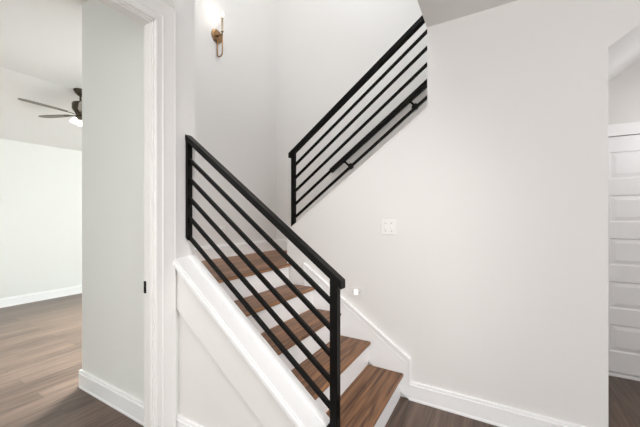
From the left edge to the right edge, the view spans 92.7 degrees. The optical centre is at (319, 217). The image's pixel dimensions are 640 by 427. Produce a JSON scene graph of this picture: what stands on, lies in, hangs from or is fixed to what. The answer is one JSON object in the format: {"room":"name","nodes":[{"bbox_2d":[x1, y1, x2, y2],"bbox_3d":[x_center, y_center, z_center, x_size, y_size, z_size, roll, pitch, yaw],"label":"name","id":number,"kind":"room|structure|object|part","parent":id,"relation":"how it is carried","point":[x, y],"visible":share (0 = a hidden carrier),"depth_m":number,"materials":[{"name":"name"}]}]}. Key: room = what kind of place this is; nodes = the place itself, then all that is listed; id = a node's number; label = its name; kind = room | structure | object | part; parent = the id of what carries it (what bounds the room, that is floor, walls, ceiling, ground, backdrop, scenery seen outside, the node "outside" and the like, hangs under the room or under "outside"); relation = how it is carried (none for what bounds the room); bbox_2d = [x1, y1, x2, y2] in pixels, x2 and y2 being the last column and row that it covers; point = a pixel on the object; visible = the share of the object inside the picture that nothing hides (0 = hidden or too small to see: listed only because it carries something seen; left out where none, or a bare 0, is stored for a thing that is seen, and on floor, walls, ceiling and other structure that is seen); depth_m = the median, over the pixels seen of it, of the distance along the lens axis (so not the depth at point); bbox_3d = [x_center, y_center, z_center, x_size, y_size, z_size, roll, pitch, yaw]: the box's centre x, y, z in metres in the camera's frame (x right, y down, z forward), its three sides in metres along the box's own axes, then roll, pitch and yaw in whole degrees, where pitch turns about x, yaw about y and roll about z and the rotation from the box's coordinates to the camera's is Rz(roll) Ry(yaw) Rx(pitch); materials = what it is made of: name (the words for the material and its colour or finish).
{"room":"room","nodes":[
{"label":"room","id":0,"kind":"room"},
{"bbox_2d":[0,138,81,298],"bbox_3d":[-4.985,-0.255,4.255,0.113,3.200,8.400,0,0,30],"label":"wall","id":1,"kind":"structure","parent":0,"point":[41,185],"depth_m":4.92,"materials":[{"name":"white paint"}]},
{"bbox_2d":[0,285,81,307],"bbox_3d":[-4.953,1.276,4.178,0.020,0.137,8.300,0,0,30],"label":"baseboard","id":2,"kind":"structure","parent":1,"relation":"attached to","point":[39,296],"depth_m":4.91,"materials":[{"name":"white paint"}]},
{"bbox_2d":[0,0,87,150],"bbox_3d":[-3.005,-1.505,3.057,4.640,0.700,8.500,0,0,30],"label":"ceiling","id":3,"kind":"structure","parent":0,"point":[41,40],"depth_m":3.45,"materials":[{"name":"white paint"}]},
{"bbox_2d":[18,88,81,126],"bbox_3d":[-3.187,-1.452,3.999,1.184,0.465,1.153,0,0,30],"label":"ceiling fan","id":4,"kind":"object","parent":3,"relation":"hanging from","point":[76,105],"visible":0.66,"depth_m":3.97,"materials":[{"name":"brown metal"}]},
{"bbox_3d":[-3.342,-1.360,3.696,0.146,0.026,0.471,0,0,30],"label":"blade","id":5,"kind":"part","parent":4,"relation":"part of","materials":[{"name":"brown wood"}]},
{"bbox_3d":[-3.552,-1.360,4.100,0.470,0.025,0.144,0,0,9],"label":"blade","id":6,"kind":"part","parent":4,"relation":"part of","materials":[{"name":"brown wood"}]},
{"bbox_3d":[-3.199,-1.263,3.962,0.069,0.086,0.079,0,0,30],"label":"lamp shade","id":7,"kind":"part","parent":4,"relation":"part of","materials":[{"name":"white glass"}]},
{"bbox_3d":[-2.900,-1.360,3.769,0.470,0.025,0.144,0,0,45],"label":"blade","id":8,"kind":"part","parent":4,"relation":"part of","materials":[{"name":"brown"}]},
{"bbox_2d":[160,0,194,256],"bbox_3d":[-1.918,-1.305,0.127,0.080,5.300,4.306,0,0,30],"label":"wall","id":9,"kind":"structure","parent":0,"point":[185,9],"depth_m":1.90,"materials":[{"name":"white paint"}]},
{"bbox_2d":[98,0,175,426],"bbox_3d":[-1.366,0.048,1.077,0.106,2.594,1.818,0,0,30],"label":"door frame","id":10,"kind":"structure","parent":9,"relation":"attached to","point":[164,16],"depth_m":1.76,"materials":[{"name":"white paint"}]},
{"bbox_2d":[82,0,294,426],"bbox_3d":[-0.879,-1.305,1.927,2.246,5.300,0.150,0,0,30],"label":"wall","id":11,"kind":"structure","parent":0,"point":[112,41],"depth_m":2.11,"materials":[{"name":"white paint"}]},
{"bbox_2d":[78,369,143,425],"bbox_3d":[-0.938,1.276,3.017,1.096,0.137,2.022,0,0,30],"label":"baseboard","id":12,"kind":"structure","parent":11,"relation":"attached to","point":[121,401],"depth_m":2.16,"materials":[{"name":"white paint"}]},
{"bbox_2d":[176,414,202,426],"bbox_3d":[-0.404,1.276,1.594,1.090,0.137,0.020,0,0,30],"label":"baseboard","id":13,"kind":"structure","parent":11,"relation":"attached to","point":[181,421],"depth_m":1.82,"materials":[{"name":"white paint"}]},
{"bbox_2d":[173,255,329,426],"bbox_3d":[-0.376,0.675,1.632,1.100,0.874,0.166,0,0,30],"label":"cap","id":14,"kind":"object","parent":11,"relation":"attached to","point":[300,407],"visible":0.95,"depth_m":1.60,"materials":[{"name":"white paint"}]},
{"bbox_2d":[185,134,344,426],"bbox_3d":[-0.364,0.265,1.662,1.089,1.574,0.090,0,0,30],"label":"stair railing","id":15,"kind":"object","parent":14,"relation":"on","point":[337,282],"visible":1,"depth_m":1.58,"materials":[{"name":"black metal"}]},
{"bbox_3d":[-0.826,-0.173,1.923,0.020,0.631,0.038,0,0,30],"label":"wall post","id":16,"kind":"part","parent":15,"relation":"part of","materials":[{"name":"black metal"}]},
{"bbox_3d":[-0.365,-0.099,1.662,1.087,0.847,0.050,0,0,30],"label":"rail","id":17,"kind":"part","parent":15,"relation":"part of","materials":[{"name":"black metal"}]},
{"bbox_3d":[0.070,0.663,1.412,0.088,0.778,0.090,0,0,30],"label":"newel post","id":18,"kind":"part","parent":15,"relation":"part of","materials":[{"name":"black metal"}]},
{"bbox_2d":[195,0,275,246],"bbox_3d":[-1.194,-1.305,3.263,0.366,5.300,1.852,0,0,30],"label":"wall","id":19,"kind":"structure","parent":0,"point":[235,92],"depth_m":3.38,"materials":[{"name":"white paint"}]},
{"bbox_2d":[211,11,223,57],"bbox_3d":[-1.019,-1.857,3.102,0.099,0.459,0.136,0,0,30],"label":"wall sconce","id":20,"kind":"object","parent":19,"relation":"attached to","point":[217,36],"visible":1,"depth_m":3.09,"materials":[{"name":"gold metal"}]},
{"bbox_3d":[-1.019,-1.756,3.102,0.084,0.257,0.016,0,0,30],"label":"stem","id":21,"kind":"part","parent":20,"relation":"part of","materials":[{"name":"gold metal"}]},
{"bbox_2d":[195,239,286,260],"bbox_3d":[-0.680,0.351,2.967,0.820,0.137,1.852,0,0,30],"label":"baseboard","id":22,"kind":"structure","parent":19,"relation":"attached to","point":[263,245],"depth_m":3.40,"materials":[{"name":"white paint"}]},
{"bbox_2d":[0,293,639,426],"bbox_3d":[-0.918,1.405,1.913,9.700,0.120,8.400,0,0,30],"label":"floor","id":23,"kind":"structure","parent":0,"point":[41,341],"depth_m":2.41,"materials":[{"name":"brown wood"}]},
{"bbox_2d":[201,250,410,426],"bbox_3d":[-0.197,0.875,2.687,1.938,0.941,1.856,0,0,30],"label":"staircase","id":24,"kind":"structure","parent":23,"relation":"on","point":[369,394],"depth_m":2.25,"materials":[{"name":"brown wood"}]},
{"bbox_2d":[276,0,426,239],"bbox_3d":[1.458,-1.305,2.874,5.340,5.300,0.120,0,0,30],"label":"wall","id":25,"kind":"structure","parent":0,"point":[324,48],"depth_m":3.57,"materials":[{"name":"white paint"}]},
{"bbox_2d":[329,84,426,172],"bbox_3d":[1.013,-1.280,3.005,2.043,1.542,0.096,0,0,30],"label":"handrail","id":26,"kind":"object","parent":25,"relation":"attached to","point":[423,88],"visible":0.34,"depth_m":3.17,"materials":[{"name":"black metal"}]},
{"bbox_2d":[287,0,639,426],"bbox_3d":[1.793,-1.305,1.682,4.770,5.300,0.120,0,0,30],"label":"wall","id":27,"kind":"structure","parent":0,"point":[492,278],"depth_m":1.97,"materials":[{"name":"white paint"}]},
{"bbox_2d":[350,287,362,296],"bbox_3d":[0.293,0.604,2.470,0.115,0.072,0.010,0,0,30],"label":"step light","id":28,"kind":"object","parent":27,"relation":"attached to","point":[354,291],"visible":1,"depth_m":2.46,"materials":[{"name":"white paint"}]},
{"bbox_2d":[290,108,426,227],"bbox_3d":[0.265,-0.332,2.562,1.243,0.924,0.128,0,0,30],"label":"cap","id":29,"kind":"object","parent":27,"relation":"attached to","point":[426,108],"visible":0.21,"depth_m":2.44,"materials":[{"name":"white paint"}]},
{"bbox_2d":[288,15,426,225],"bbox_3d":[0.255,-0.706,2.547,1.244,1.612,0.050,0,0,30],"label":"stair railing","id":30,"kind":"object","parent":29,"relation":"on","point":[407,35],"visible":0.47,"depth_m":2.50,"materials":[{"name":"black metal"}]},
{"bbox_3d":[-0.245,-0.260,2.836,0.035,0.722,0.038,0,0,30],"label":"newel post","id":31,"kind":"part","parent":30,"relation":"part of","materials":[{"name":"black metal"}]},
{"bbox_3d":[0.255,-1.034,2.547,1.244,0.956,0.050,0,0,30],"label":"rail","id":32,"kind":"part","parent":30,"relation":"part of","materials":[{"name":"black metal"}]},
{"bbox_2d":[381,220,395,234],"bbox_3d":[0.523,0.075,2.336,0.116,0.116,0.012,0,0,30],"label":"light switch","id":33,"kind":"object","parent":27,"relation":"attached to","point":[388,227],"visible":1,"depth_m":2.34,"materials":[{"name":"white plastic"}]},
{"bbox_2d":[409,381,584,426],"bbox_3d":[1.137,1.276,1.979,1.102,0.137,0.020,0,0,30],"label":"baseboard","id":34,"kind":"structure","parent":27,"relation":"attached to","point":[492,413],"depth_m":2.02,"materials":[{"name":"white paint"}]},
{"bbox_2d":[417,0,517,26],"bbox_3d":[0.382,-1.510,-0.629,4.910,0.280,5.292,0,0,30],"label":"ceiling","id":35,"kind":"structure","parent":0,"point":[434,12],"depth_m":2.00,"materials":[{"name":"white paint"}]},
{"bbox_2d":[608,60,639,137],"bbox_3d":[3.263,-0.255,2.261,2.800,3.200,0.145,0,0,30],"label":"wall","id":36,"kind":"structure","parent":0,"point":[624,89],"depth_m":2.57,"materials":[{"name":"white paint"}]},
{"bbox_2d":[608,134,639,375],"bbox_3d":[2.705,0.313,2.462,0.762,1.992,0.124,0,0,30],"label":"door","id":37,"kind":"structure","parent":36,"relation":"in","point":[623,151],"depth_m":2.56,"materials":[{"name":"white paint"}]},
{"bbox_2d":[608,121,639,136],"bbox_3d":[2.716,0.277,2.480,0.972,2.137,0.021,0,0,30],"label":"door frame","id":38,"kind":"structure","parent":36,"relation":"attached to","point":[631,128],"depth_m":2.56,"materials":[{"name":"white paint"}]},
{"bbox_2d":[608,371,639,380],"bbox_3d":[2.731,1.333,2.509,0.770,0.024,0.123,0,0,30],"label":"trim","id":39,"kind":"structure","parent":36,"relation":"attached to","point":[611,373],"depth_m":2.55,"materials":[{"name":"white paint"}]},
{"bbox_2d":[608,29,639,81],"bbox_3d":[1.781,-0.838,2.393,3.100,2.266,1.105,0,0,30],"label":"ceiling","id":40,"kind":"structure","parent":0,"point":[626,54],"depth_m":2.10,"materials":[{"name":"white paint"}]}
]}

